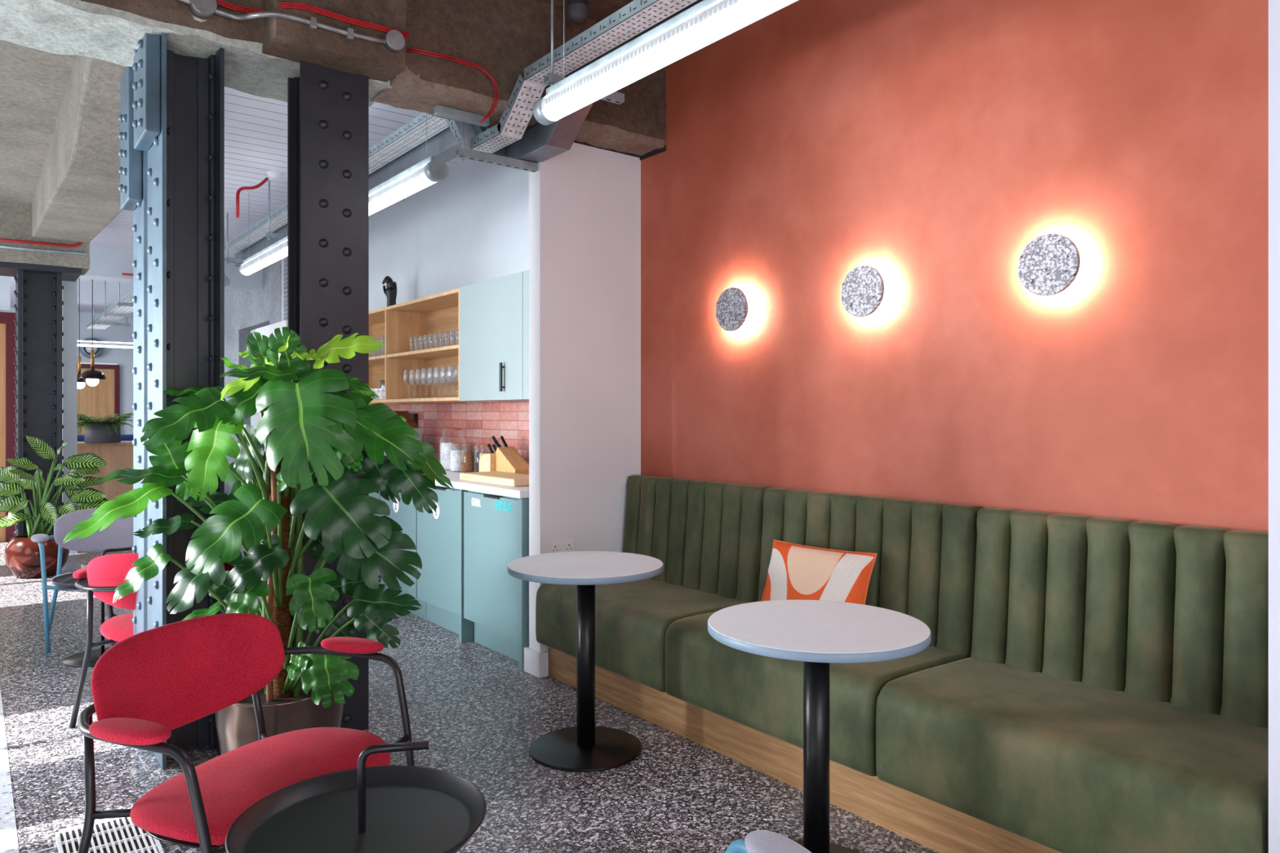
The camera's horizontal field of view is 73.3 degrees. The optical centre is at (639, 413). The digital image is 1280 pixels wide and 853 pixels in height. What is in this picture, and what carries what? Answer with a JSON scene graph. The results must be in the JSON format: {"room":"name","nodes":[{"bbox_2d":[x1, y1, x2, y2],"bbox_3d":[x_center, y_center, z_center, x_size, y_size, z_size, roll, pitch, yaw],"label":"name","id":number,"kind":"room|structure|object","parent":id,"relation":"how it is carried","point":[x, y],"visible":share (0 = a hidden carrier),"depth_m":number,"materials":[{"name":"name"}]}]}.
{"room":"eatery","nodes":[
{"label":"eatery","id":0,"kind":"room"},
{"bbox_2d":[0,275,10,311],"bbox_3d":[-7.749,-1.520,8.255,2.740,0.880,0.150,0,0,-38],"label":"wall","id":1,"kind":"structure","parent":0,"point":[5,281],"depth_m":9.01,"materials":[{"name":"white paint"}]},
{"bbox_2d":[0,311,15,541],"bbox_3d":[-7.136,0.140,8.656,1.440,2.400,0.112,0,0,-38],"label":"door","id":2,"kind":"structure","parent":1,"relation":"in","point":[7,326],"depth_m":9.01,"materials":[{"name":"brown wood"}]},
{"bbox_2d":[62,279,77,554],"bbox_3d":[-5.494,-0.260,8.271,0.115,3.200,0.200,0,0,-38],"label":"wall","id":3,"kind":"structure","parent":0,"point":[69,292],"depth_m":8.19,"materials":[{"name":"white paint"}]},
{"bbox_2d":[6,307,133,434],"bbox_3d":[-11.110,-0.310,15.050,5.800,3.300,0.200,0,0,-38],"label":"wall","id":4,"kind":"structure","parent":0,"point":[123,357],"depth_m":16.03,"materials":[{"name":"white paint"}]},
{"bbox_2d":[80,337,103,358],"bbox_3d":[-10.004,-1.190,15.671,0.380,0.380,0.178,0,0,-38],"label":"air vent","id":5,"kind":"object","parent":4,"relation":"in","point":[87,349],"visible":0.56,"depth_m":15.61,"materials":[{"name":"metal"}]},
{"bbox_2d":[77,364,119,435],"bbox_3d":[-9.985,0.220,15.738,0.780,2.240,0.100,0,0,-38],"label":"door","id":6,"kind":"structure","parent":4,"relation":"in","point":[104,397],"depth_m":15.79,"materials":[{"name":"brown wood"}]},
{"bbox_2d":[0,40,462,314],"bbox_3d":[-6.704,-1.890,9.038,5.350,0.140,14.700,0,0,-38],"label":"ceiling","id":7,"kind":"structure","parent":0,"point":[255,127],"depth_m":5.72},
{"bbox_2d":[0,201,89,275],"bbox_3d":[-6.421,-1.635,6.976,3.268,0.660,0.512,0,0,-38],"label":"beam","id":8,"kind":"structure","parent":7,"relation":"attached to","point":[15,219],"depth_m":7.50,"materials":[{"name":"grey concrete"}]},
{"bbox_2d":[0,238,83,247],"bbox_3d":[-5.257,-1.584,7.548,0.658,0.216,0.024,0,0,-38],"label":"cable","id":9,"kind":"object","parent":8,"relation":"attached to","point":[1,239],"visible":0.86,"depth_m":7.54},
{"bbox_2d":[0,244,87,255],"bbox_3d":[-5.250,-1.434,7.547,0.667,0.030,0.024,0,0,-38],"label":"conduit","id":10,"kind":"object","parent":8,"relation":"attached to","point":[1,246],"visible":1,"depth_m":7.55,"materials":[{"name":"metal"}]},
{"bbox_2d":[31,55,126,243],"bbox_3d":[-3.583,-1.660,5.639,0.430,0.600,5.100,0,0,-38],"label":"beam","id":11,"kind":"structure","parent":7,"relation":"attached to","point":[77,195],"depth_m":4.95,"materials":[{"name":"grey concrete"}]},
{"bbox_2d":[77,278,86,389],"bbox_3d":[-7.370,-1.086,11.300,0.275,1.528,0.275,0,0,-38],"label":"pendant lamp","id":12,"kind":"object","parent":7,"relation":"hanging from","point":[81,383],"visible":0.45,"depth_m":11.29,"materials":[{"name":"white"}]},
{"bbox_2d":[78,279,106,386],"bbox_3d":[-6.434,-1.085,10.100,0.275,1.530,0.275,0,0,-38],"label":"pendant lamp","id":13,"kind":"object","parent":7,"relation":"hanging from","point":[91,376],"visible":0.98,"depth_m":10.06,"materials":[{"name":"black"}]},
{"bbox_2d":[77,280,133,305],"bbox_3d":[-7.468,-1.710,12.374,2.250,0.300,0.300,0,0,-38],"label":"ceiling beam","id":14,"kind":"structure","parent":7,"relation":"attached to","point":[86,286],"depth_m":12.10,"materials":[{"name":"white paint"}]},
{"bbox_2d":[77,340,133,348],"bbox_3d":[-9.242,-1.489,14.606,2.000,0.722,0.104,0,0,-38],"label":"tube light","id":15,"kind":"object","parent":7,"relation":"hanging from","point":[82,343],"visible":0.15,"depth_m":14.66,"materials":[{"name":"white"}]},
{"bbox_2d":[77,344,133,348],"bbox_3d":[-9.238,-1.146,14.601,1.880,0.031,0.080,0,0,-38],"label":"diffuser","id":16,"kind":"object","parent":15,"relation":"attached to","point":[127,346],"depth_m":14.71,"materials":[{"name":"white"}]},
{"bbox_2d":[93,304,130,327],"bbox_3d":[-8.011,-1.585,13.029,0.500,0.530,0.042,0,0,-38],"label":"bracket","id":17,"kind":"object","parent":7,"relation":"hanging from","point":[126,324],"visible":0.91,"depth_m":13.00,"materials":[{"name":"metal"}]},
{"bbox_2d":[103,280,133,317],"bbox_3d":[-7.150,-1.585,11.925,0.500,0.530,0.042,0,0,-38],"label":"bracket","id":18,"kind":"object","parent":7,"relation":"hanging from","point":[105,313],"visible":0.6,"depth_m":11.79,"materials":[{"name":"metal"}]},
{"bbox_2d":[86,290,133,328],"bbox_3d":[-7.025,-1.407,11.642,0.251,0.056,6.000,0,0,-38],"label":"cable tray","id":19,"kind":"object","parent":18,"relation":"on","point":[114,308],"visible":0.56,"depth_m":11.81,"materials":[{"name":"metal"}]},
{"bbox_2d":[78,245,262,293],"bbox_3d":[-5.623,-1.690,10.009,2.250,0.340,0.300,0,0,-38],"label":"ceiling beam","id":20,"kind":"structure","parent":7,"relation":"attached to","point":[107,264],"depth_m":9.68,"materials":[{"name":"white paint"}]},
{"bbox_2d":[224,213,269,267],"bbox_3d":[-3.675,-1.615,8.041,0.380,0.470,0.042,0,0,-38],"label":"bracket","id":21,"kind":"object","parent":7,"relation":"hanging from","point":[227,260],"visible":0.52,"depth_m":7.94,"materials":[{"name":"metal"}]},
{"bbox_2d":[238,235,287,276],"bbox_3d":[-2.894,-1.509,6.716,0.104,0.682,1.550,0,0,-38],"label":"tube light","id":22,"kind":"object","parent":7,"relation":"hanging from","point":[277,251],"visible":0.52,"depth_m":6.71,"materials":[{"name":"white"}]},
{"bbox_2d":[240,246,287,275],"bbox_3d":[-2.899,-1.186,6.712,0.080,0.031,1.430,0,0,-38],"label":"diffuser","id":23,"kind":"object","parent":22,"relation":"attached to","point":[280,252],"depth_m":6.71,"materials":[{"name":"white"}]},
{"bbox_2d":[266,170,283,178],"bbox_3d":[-2.814,-1.854,6.620,0.140,0.080,0.140,0,0,-38],"label":"smoke detector","id":24,"kind":"object","parent":7,"relation":"attached to","point":[277,175],"visible":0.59,"depth_m":6.59,"materials":[{"name":"white plastic"}]},
{"bbox_2d":[235,177,268,217],"bbox_3d":[-2.961,-1.652,6.569,0.234,0.340,0.024,0,0,-38],"label":"cable","id":25,"kind":"object","parent":24,"relation":"attached to","point":[237,193],"visible":1,"depth_m":6.51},
{"bbox_2d":[266,180,287,239],"bbox_3d":[-2.813,-1.615,6.937,0.380,0.470,0.042,0,0,-38],"label":"bracket","id":26,"kind":"object","parent":7,"relation":"hanging from","point":[269,235],"visible":0.44,"depth_m":6.83,"materials":[{"name":"metal"}]},
{"bbox_2d":[224,112,481,253],"bbox_3d":[-2.396,-1.470,6.304,0.141,0.290,5.113,0,0,-38],"label":"cable tray","id":27,"kind":"object","parent":26,"relation":"on","point":[412,134],"visible":0.6,"depth_m":5.02,"materials":[{"name":"metal"}]},
{"bbox_2d":[235,126,506,266],"bbox_3d":[-2.353,-1.450,6.485,0.110,0.259,5.280,0,0,-38],"label":"cable trunking","id":28,"kind":"object","parent":26,"relation":"on","point":[443,145],"visible":0.19,"depth_m":5.15,"materials":[{"name":"metal"}]},
{"bbox_2d":[368,112,448,215],"bbox_3d":[-1.479,-1.509,4.903,0.104,0.682,1.550,0,0,-38],"label":"tube light","id":29,"kind":"object","parent":7,"relation":"hanging from","point":[432,170],"visible":0.56,"depth_m":4.51,"materials":[{"name":"white"}]},
{"bbox_2d":[368,173,435,215],"bbox_3d":[-1.484,-1.186,4.899,0.080,0.031,1.430,0,0,-38],"label":"diffuser","id":30,"kind":"object","parent":29,"relation":"attached to","point":[415,183],"depth_m":4.61,"materials":[{"name":"white"}]},
{"bbox_2d":[224,258,281,495],"bbox_3d":[-6.250,-0.310,13.072,0.530,3.300,9.100,0,0,-38],"label":"wall","id":31,"kind":"structure","parent":0,"point":[245,312],"depth_m":11.36,"materials":[{"name":"paint"}]},
{"bbox_2d":[281,256,287,321],"bbox_3d":[-3.771,-0.885,9.425,0.050,1.850,0.900,0,0,-38],"label":"air vent","id":32,"kind":"object","parent":31,"relation":"in","point":[284,260],"visible":0.09,"depth_m":9.73,"materials":[{"name":"white paint"}]},
{"bbox_2d":[368,151,528,311],"bbox_3d":[-1.837,-0.310,7.109,0.150,3.300,5.730,0,0,-38],"label":"wall","id":33,"kind":"structure","parent":0,"point":[470,226],"depth_m":6.43,"materials":[{"name":"white paint"}]},
{"bbox_2d":[368,288,473,404],"bbox_3d":[-1.805,-0.447,6.659,0.348,0.726,2.520,0,0,-38],"label":"wall shelf unit","id":34,"kind":"object","parent":33,"relation":"attached to","point":[433,315],"visible":0.41,"depth_m":6.59,"materials":[{"name":"brown wood"}]},
{"bbox_2d":[382,275,396,306],"bbox_3d":[-1.996,-0.954,6.890,0.130,0.287,0.140,0,0,-38],"label":"sculpture","id":35,"kind":"object","parent":34,"relation":"on","point":[390,291],"visible":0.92,"depth_m":6.86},
{"bbox_2d":[368,400,528,464],"bbox_3d":[-1.455,0.155,6.488,0.014,0.490,4.260,0,0,-38],"label":"wall tiles","id":36,"kind":"structure","parent":33,"relation":"attached to","point":[479,421],"depth_m":6.13,"materials":[{"name":"tile"}]},
{"bbox_2d":[459,270,528,401],"bbox_3d":[-0.702,-0.446,5.220,0.380,0.732,1.095,0,0,-38],"label":"upper cabinet","id":37,"kind":"object","parent":33,"relation":"attached to","point":[494,313],"visible":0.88,"depth_m":5.16,"materials":[{"name":"green laminate"}]},
{"bbox_2d":[0,541,938,852],"bbox_3d":[-4.651,1.390,6.772,5.800,0.100,21.600,0,0,-38],"label":"floor","id":38,"kind":"structure","parent":0,"point":[480,716],"depth_m":3.30,"materials":[{"name":"stone"}]},
{"bbox_2d":[0,687,19,852],"bbox_3d":[-3.021,1.339,2.018,2.520,0.002,12.100,0,0,-38],"label":"trim","id":39,"kind":"structure","parent":38,"relation":"on","point":[8,833],"depth_m":2.95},
{"bbox_2d":[0,261,81,536],"bbox_3d":[-5.516,0.015,7.759,0.750,2.650,0.580,0,0,-38],"label":"steel column","id":40,"kind":"structure","parent":38,"relation":"on","point":[38,349],"depth_m":7.72,"materials":[{"name":"metal"}]},
{"bbox_2d":[0,435,108,578],"bbox_3d":[-4.870,0.759,7.107,1.283,1.161,0.444,0,0,-4],"label":"plant","id":41,"kind":"object","parent":38,"relation":"on","point":[21,554],"visible":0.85,"depth_m":7.04,"materials":[{"name":"green plant"}]},
{"bbox_2d":[31,507,133,653],"bbox_3d":[-3.203,0.971,5.264,0.878,0.743,0.658,0,0,-37],"label":"armchair","id":42,"kind":"object","parent":38,"relation":"on","point":[119,534],"visible":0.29,"depth_m":5.30,"materials":[{"name":"purple fabric"}]},
{"bbox_2d":[51,546,131,667],"bbox_3d":[-2.950,1.043,4.720,0.464,0.593,0.464,0,0,-38],"label":"tray table","id":43,"kind":"object","parent":38,"relation":"on","point":[67,581],"visible":0.27,"depth_m":4.70,"materials":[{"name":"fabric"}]},
{"bbox_2d":[51,573,88,589],"bbox_3d":[-2.950,0.908,4.720,0.464,0.036,0.464,0,0,-38],"label":"tray","id":44,"kind":"object","parent":43,"relation":"on","point":[67,581],"depth_m":4.67,"materials":[{"name":"metal"}]},
{"bbox_2d":[77,440,133,500],"bbox_3d":[-6.309,0.844,10.628,1.490,0.992,0.720,0,0,-38],"label":"reception desk","id":45,"kind":"object","parent":38,"relation":"on","point":[118,455],"visible":0.06,"depth_m":10.22,"materials":[{"name":"brown wood"}]},
{"bbox_2d":[77,412,133,443],"bbox_3d":[-6.361,0.159,10.137,0.747,0.376,0.854,0,0,-14],"label":"planter","id":46,"kind":"object","parent":45,"relation":"on","point":[96,431],"visible":0.88,"depth_m":10.00,"materials":[{"name":"plant"}]},
{"bbox_2d":[77,434,133,441],"bbox_3d":[-7.015,0.815,11.428,1.800,1.050,0.850,0,0,-38],"label":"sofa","id":47,"kind":"object","parent":38,"relation":"on","point":[123,437],"visible":0.02,"depth_m":11.67,"materials":[{"name":"blue fabric"}]},
{"bbox_2d":[54,817,164,852],"bbox_3d":[-1.639,1.334,2.653,0.250,0.012,0.400,0,0,-38],"label":"floor vent","id":48,"kind":"object","parent":38,"relation":"in","point":[112,835],"visible":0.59,"depth_m":2.69,"materials":[{"name":"metal"}]},
{"bbox_2d":[69,552,262,728],"bbox_3d":[-2.150,0.971,4.006,0.878,0.743,0.658,0,0,-12],"label":"armchair","id":49,"kind":"object","parent":38,"relation":"on","point":[104,574],"visible":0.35,"depth_m":3.71,"materials":[{"name":"red fabric"}]},
{"bbox_2d":[118,32,224,768],"bbox_3d":[-1.961,-0.060,3.564,0.283,2.800,0.721,0,0,-38],"label":"steel column","id":50,"kind":"structure","parent":38,"relation":"on","point":[171,135],"depth_m":3.42,"materials":[{"name":"metal"}]},
{"bbox_2d":[77,613,414,852],"bbox_3d":[-1.054,0.971,2.339,0.658,0.743,0.878,0,0,20],"label":"armchair","id":51,"kind":"object","parent":38,"relation":"on","point":[152,683],"visible":0.96,"depth_m":2.34,"materials":[{"name":"red fabric"}]},
{"bbox_2d":[62,326,453,755],"bbox_3d":[-1.266,0.516,3.026,1.178,1.648,0.622,0,0,9],"label":"monstera plant","id":52,"kind":"object","parent":38,"relation":"on","point":[273,487],"visible":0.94,"depth_m":2.96,"materials":[{"name":"green plant"}]},
{"bbox_2d":[255,320,287,543],"bbox_3d":[-3.320,0.245,8.407,0.570,2.190,1.040,0,0,-38],"label":"tall cabinet","id":53,"kind":"object","parent":38,"relation":"on","point":[266,331],"visible":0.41,"depth_m":8.29,"materials":[{"name":"white laminate"}]},
{"bbox_2d":[287,60,368,730],"bbox_3d":[-1.328,-0.055,3.648,0.280,2.790,0.246,0,0,-38],"label":"steel column","id":54,"kind":"structure","parent":38,"relation":"on","point":[328,108],"depth_m":3.58,"materials":[{"name":"metal"}]},
{"bbox_2d":[225,740,486,852],"bbox_3d":[-0.575,1.013,1.775,0.508,0.653,0.508,0,0,-38],"label":"tray table","id":55,"kind":"object","parent":38,"relation":"on","point":[379,809],"visible":1,"depth_m":1.83,"materials":[{"name":"black metal"}]},
{"bbox_2d":[380,492,426,619],"bbox_3d":[-1.421,0.891,5.950,0.558,0.898,0.620,0,0,-38],"label":"base cabinet","id":56,"kind":"object","parent":38,"relation":"on","point":[405,515],"visible":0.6,"depth_m":5.66,"materials":[{"name":"green laminate"}]},
{"bbox_2d":[417,485,474,643],"bbox_3d":[-1.024,0.891,5.443,0.558,0.898,0.658,0,0,-38],"label":"base cabinet","id":57,"kind":"object","parent":38,"relation":"on","point":[438,531],"depth_m":5.23,"materials":[{"name":"green laminate"}]},
{"bbox_2d":[463,490,528,671],"bbox_3d":[-0.605,0.891,4.906,0.558,0.898,0.690,0,0,-38],"label":"base cabinet","id":58,"kind":"object","parent":38,"relation":"on","point":[491,521],"depth_m":4.72,"materials":[{"name":"green laminate"}]},
{"bbox_2d":[422,469,528,498],"bbox_3d":[-1.691,0.420,6.307,0.605,0.040,4.255,0,0,-38],"label":"countertop","id":59,"kind":"structure","parent":58,"relation":"on","point":[520,492],"depth_m":4.79,"materials":[{"name":"stone"}]},
{"bbox_2d":[384,410,422,455],"bbox_3d":[-1.882,0.190,6.556,0.380,0.419,0.448,0,0,-38],"label":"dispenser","id":60,"kind":"object","parent":59,"relation":"on","point":[405,414],"visible":0.13,"depth_m":6.50,"materials":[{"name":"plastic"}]},
{"bbox_2d":[393,410,418,428],"bbox_3d":[-1.815,0.045,6.487,0.200,0.129,0.256,0,0,-38],"label":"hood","id":61,"kind":"object","parent":60,"relation":"attached to","point":[405,414],"depth_m":6.51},
{"bbox_2d":[440,427,464,469],"bbox_3d":[-1.329,0.246,6.092,0.176,0.305,0.176,0,0,-38],"label":"storage jar","id":62,"kind":"object","parent":59,"relation":"on","point":[446,447],"visible":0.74,"depth_m":6.02,"materials":[{"name":"clear glass"}]},
{"bbox_2d":[449,442,466,471],"bbox_3d":[-1.250,0.299,5.925,0.124,0.200,0.124,0,0,-38],"label":"storage jar","id":63,"kind":"object","parent":59,"relation":"on","point":[455,455],"visible":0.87,"depth_m":5.87,"materials":[{"name":"clear glass"}]},
{"bbox_2d":[461,443,475,472],"bbox_3d":[-1.151,0.299,5.799,0.116,0.200,0.116,0,0,-38],"label":"storage jar","id":64,"kind":"object","parent":59,"relation":"on","point":[468,458],"visible":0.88,"depth_m":5.75,"materials":[{"name":"clear glass"}]},
{"bbox_2d":[459,471,528,486],"bbox_3d":[-0.787,0.379,5.005,0.262,0.042,0.660,0,0,-38],"label":"chopping board","id":65,"kind":"object","parent":59,"relation":"on","point":[504,478],"visible":0.78,"depth_m":4.90,"materials":[{"name":"brown wood"}]},
{"bbox_2d":[479,435,528,474],"bbox_3d":[-0.844,0.271,5.373,0.160,0.257,0.390,0,0,-38],"label":"knife block","id":66,"kind":"object","parent":59,"relation":"on","point":[507,459],"visible":0.82,"depth_m":5.36,"materials":[{"name":"brown wood"}]},
{"bbox_2d":[507,551,663,772],"bbox_3d":[-0.216,0.969,3.434,0.620,0.741,0.620,0,0,-38],"label":"cafe table","id":67,"kind":"object","parent":38,"relation":"on","point":[585,747],"visible":1,"depth_m":3.40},
{"bbox_2d":[535,475,771,692],"bbox_3d":[0.044,0.746,4.152,0.683,0.819,1.014,0,0,-38],"label":"bench","id":68,"kind":"object","parent":38,"relation":"on","point":[706,535],"visible":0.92,"depth_m":4.08,"materials":[{"name":"green fabric"}]},
{"bbox_2d":[535,577,748,692],"bbox_3d":[-0.007,1.002,4.112,0.553,0.306,1.014,0,0,-38],"label":"seat cushion","id":69,"kind":"object","parent":68,"relation":"on","point":[633,620],"depth_m":3.88,"materials":[{"name":"green fabric"}]},
{"bbox_2d":[724,830,811,852],"bbox_3d":[-0.094,0.971,1.191,0.878,0.743,0.658,0,0,-27],"label":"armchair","id":70,"kind":"object","parent":38,"relation":"on","point":[757,841],"visible":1,"depth_m":1.43,"materials":[{"name":"grey fabric"}]},
{"bbox_2d":[549,647,1060,852],"bbox_3d":[0.495,1.248,3.178,0.030,0.184,3.081,0,0,-38],"label":"plinth","id":71,"kind":"object","parent":38,"relation":"on","point":[939,828],"visible":0.56,"depth_m":3.07,"materials":[{"name":"brown wood"}]},
{"bbox_2d":[707,600,931,852],"bbox_3d":[0.504,0.969,2.456,0.620,0.741,0.620,0,0,-38],"label":"cafe table","id":72,"kind":"object","parent":38,"relation":"on","point":[818,633],"visible":0.94,"depth_m":2.42,"materials":[{"name":"laminate"}]},
{"bbox_2d":[665,487,984,776],"bbox_3d":[0.680,0.746,3.337,0.683,0.819,1.037,0,0,-38],"label":"bench","id":73,"kind":"object","parent":38,"relation":"on","point":[924,569],"visible":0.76,"depth_m":3.19,"materials":[{"name":"green fabric"}]},
{"bbox_2d":[665,611,966,776],"bbox_3d":[0.628,1.002,3.297,0.553,0.305,1.037,0,0,-38],"label":"seat cushion","id":74,"kind":"object","parent":73,"relation":"on","point":[762,694],"depth_m":3.05,"materials":[{"name":"green fabric"}]},
{"bbox_2d":[761,539,877,604],"bbox_3d":[0.697,0.690,3.431,0.179,0.311,0.495,0,0,-43],"label":"cushion","id":75,"kind":"object","parent":73,"relation":"on","point":[795,571],"visible":0.57,"depth_m":3.38,"materials":[{"name":"fabric"}]},
{"bbox_2d":[875,506,1268,852],"bbox_3d":[1.320,0.746,2.517,0.682,0.819,1.027,0,0,-38],"label":"bench","id":76,"kind":"object","parent":38,"relation":"on","point":[1111,695],"visible":0.98,"depth_m":2.48,"materials":[{"name":"green fabric"}]},
{"bbox_2d":[875,657,1268,852],"bbox_3d":[1.268,1.002,2.477,0.552,0.306,1.027,0,0,-38],"label":"seat cushion","id":77,"kind":"object","parent":76,"relation":"on","point":[1062,762],"depth_m":2.33,"materials":[{"name":"green fabric"}]},
{"bbox_2d":[534,0,633,22],"bbox_3d":[-0.046,-2.065,0.547,5.600,0.190,6.320,0,0,-38],"label":"ceiling","id":78,"kind":"structure","parent":0,"point":[599,10],"depth_m":4.16,"materials":[{"name":"brown concrete"}]},
{"bbox_2d":[262,0,405,82],"bbox_3d":[-1.242,-1.725,3.496,0.525,0.602,0.213,0,0,-38],"label":"beam","id":79,"kind":"structure","parent":78,"relation":"attached to","point":[284,38],"depth_m":3.44,"materials":[{"name":"brown concrete"}]},
{"bbox_2d":[178,0,404,52],"bbox_3d":[-1.344,-1.536,3.331,0.857,0.098,0.148,0,0,-23],"label":"conduit","id":80,"kind":"object","parent":79,"relation":"attached to","point":[393,41],"visible":1,"depth_m":3.30,"materials":[{"name":"metal"}]},
{"bbox_2d":[215,0,408,36],"bbox_3d":[-1.295,-1.567,3.370,0.769,0.043,0.161,0,0,-19],"label":"cable","id":81,"kind":"object","parent":79,"relation":"attached to","point":[220,2],"visible":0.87,"depth_m":3.36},
{"bbox_2d":[216,2,408,38],"bbox_3d":[-1.295,-1.560,3.370,0.769,0.043,0.161,0,0,-19],"label":"cable","id":82,"kind":"object","parent":79,"relation":"attached to","point":[220,4],"visible":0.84,"depth_m":3.35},
{"bbox_2d":[217,0,408,34],"bbox_3d":[-1.295,-1.575,3.370,0.769,0.043,0.161,0,0,-19],"label":"cable","id":83,"kind":"object","parent":79,"relation":"attached to","point":[221,1],"visible":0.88,"depth_m":3.37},
{"bbox_2d":[567,0,589,24],"bbox_3d":[-0.285,-1.887,3.964,0.100,0.166,0.100,0,0,-38],"label":"smoke detector","id":84,"kind":"object","parent":78,"relation":"attached to","point":[578,11],"visible":1,"depth_m":3.93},
{"bbox_2d":[543,0,624,104],"bbox_3d":[-0.240,-1.677,3.770,0.400,0.585,0.042,0,0,-38],"label":"bracket","id":85,"kind":"object","parent":78,"relation":"hanging from","point":[615,97],"visible":0.47,"depth_m":3.66,"materials":[{"name":"metal"}]},
{"bbox_2d":[471,0,697,153],"bbox_3d":[0.220,-1.445,3.038,0.116,0.241,3.320,0,0,-38],"label":"cable tray","id":86,"kind":"object","parent":85,"relation":"on","point":[637,16],"visible":0.96,"depth_m":3.66,"materials":[{"name":"metal"}]},
{"bbox_2d":[506,0,799,163],"bbox_3d":[0.378,-1.425,3.149,0.130,0.290,3.300,0,0,-38],"label":"cable trunking","id":87,"kind":"object","parent":85,"relation":"on","point":[541,143],"visible":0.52,"depth_m":4.11,"materials":[{"name":"metal"}]},
{"bbox_2d":[533,0,797,125],"bbox_3d":[0.098,-1.569,2.857,0.104,0.802,1.585,0,0,-38],"label":"tube light","id":88,"kind":"object","parent":78,"relation":"hanging from","point":[706,22],"visible":1,"depth_m":2.88,"materials":[{"name":"white"}]},
{"bbox_2d":[528,142,640,675],"bbox_3d":[-0.222,-0.048,4.666,0.810,2.775,0.110,0,0,-38],"label":"wall","id":89,"kind":"structure","parent":0,"point":[584,201],"depth_m":4.53,"materials":[{"name":"white paint"}]},
{"bbox_2d":[524,646,548,678],"bbox_3d":[-0.535,1.278,4.426,0.058,0.125,0.153,0,0,-38],"label":"baseboard","id":90,"kind":"structure","parent":89,"relation":"attached to","point":[535,663],"depth_m":4.38,"materials":[{"name":"white paint"}]},
{"bbox_2d":[549,538,573,552],"bbox_3d":[-0.403,0.698,4.446,0.145,0.085,0.013,0,0,-38],"label":"wall socket","id":91,"kind":"object","parent":89,"relation":"attached to","point":[563,545],"visible":0.75,"depth_m":4.44,"materials":[{"name":"white plastic"}]},
{"bbox_2d":[573,140,666,159],"bbox_3d":[-0.189,-1.420,4.501,0.640,0.030,0.250,0,0,-38],"label":"trim","id":92,"kind":"structure","parent":89,"relation":"attached to","point":[655,152],"depth_m":4.66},
{"bbox_2d":[640,0,1268,657],"bbox_3d":[2.020,-0.360,2.312,0.150,3.400,6.360,0,0,-38],"label":"wall","id":93,"kind":"structure","parent":0,"point":[925,144],"depth_m":3.19,"materials":[{"name":"paint"}]},
{"bbox_2d":[715,287,748,331],"bbox_3d":[0.460,-0.498,4.130,0.071,0.208,0.208,0,0,-38],"label":"wall light","id":94,"kind":"object","parent":93,"relation":"attached to","point":[731,307],"visible":1,"depth_m":4.10,"materials":[{"name":"stone"}]},
{"bbox_2d":[840,265,884,316],"bbox_3d":[0.929,-0.499,3.529,0.071,0.208,0.208,0,0,-38],"label":"wall light","id":95,"kind":"object","parent":93,"relation":"attached to","point":[862,291],"visible":1,"depth_m":3.50,"materials":[{"name":"stone"}]},
{"bbox_2d":[1017,233,1079,296],"bbox_3d":[1.402,-0.502,2.923,0.071,0.208,0.208,0,0,-38],"label":"wall light","id":96,"kind":"object","parent":93,"relation":"attached to","point":[1050,263],"visible":1,"depth_m":2.90,"materials":[{"name":"stone"}]},
{"bbox_2d":[1268,0,1279,852],"bbox_3d":[2.040,-0.360,1.620,0.670,3.400,1.245,0,0,-38],"label":"wall","id":97,"kind":"structure","parent":0,"point":[1273,5],"depth_m":1.90,"materials":[{"name":"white paint"}]},
{"bbox_3d":[-6.536,-1.972,9.106,5.700,0.175,15.200,0,0,-38],"label":"ceiling","id":98,"kind":"structure","parent":0,"visible":0},
{"bbox_2d":[80,0,264,43],"bbox_3d":[-2.761,-1.730,2.740,3.838,0.567,0.547,0,0,-38],"label":"beam","id":99,"kind":"structure","parent":98,"relation":"attached to","point":[177,12],"depth_m":3.25,"materials":[{"name":"brown concrete"}]},
{"bbox_2d":[0,0,392,106],"bbox_3d":[-2.745,-1.465,2.751,3.876,0.099,0.518,0,0,-38],"label":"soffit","id":100,"kind":"structure","parent":99,"relation":"attached to","point":[61,27],"depth_m":3.29,"materials":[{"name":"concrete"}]},
{"bbox_2d":[404,0,666,141],"bbox_3d":[-0.532,-1.728,4.242,1.590,0.555,0.274,0,0,-38],"label":"beam","id":101,"kind":"structure","parent":98,"relation":"attached to","point":[503,37],"depth_m":3.99,"materials":[{"name":"brown concrete"}]},
{"bbox_2d":[407,49,496,123],"bbox_3d":[-0.829,-1.445,3.821,0.423,0.260,0.012,0,0,-38],"label":"cable","id":102,"kind":"object","parent":101,"relation":"attached to","point":[411,51],"visible":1,"depth_m":3.88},
{"bbox_2d":[407,47,498,123],"bbox_3d":[-0.824,-1.450,3.825,0.435,0.271,0.012,0,0,-38],"label":"cable","id":103,"kind":"object","parent":101,"relation":"attached to","point":[411,48],"visible":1,"depth_m":3.88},
{"bbox_2d":[369,65,664,155],"bbox_3d":[-0.552,-1.462,4.258,1.497,0.093,0.319,0,0,-38],"label":"beam","id":104,"kind":"structure","parent":101,"relation":"attached to","point":[408,91],"depth_m":3.99,"materials":[{"name":"concrete"}]},
{"bbox_2d":[433,104,488,127],"bbox_3d":[-0.842,-1.405,4.062,0.270,0.040,0.040,0,0,-38],"label":"strut offcut","id":105,"kind":"object","parent":104,"relation":"attached to","point":[438,110],"visible":0.91,"depth_m":4.04,"materials":[{"name":"metal"}]},
{"bbox_2d":[455,121,537,172],"bbox_3d":[-0.694,-1.325,4.279,0.470,0.210,0.042,0,0,-38],"label":"bracket","id":106,"kind":"object","parent":104,"relation":"attached to","point":[464,153],"visible":0.92,"depth_m":4.24,"materials":[{"name":"metal"}]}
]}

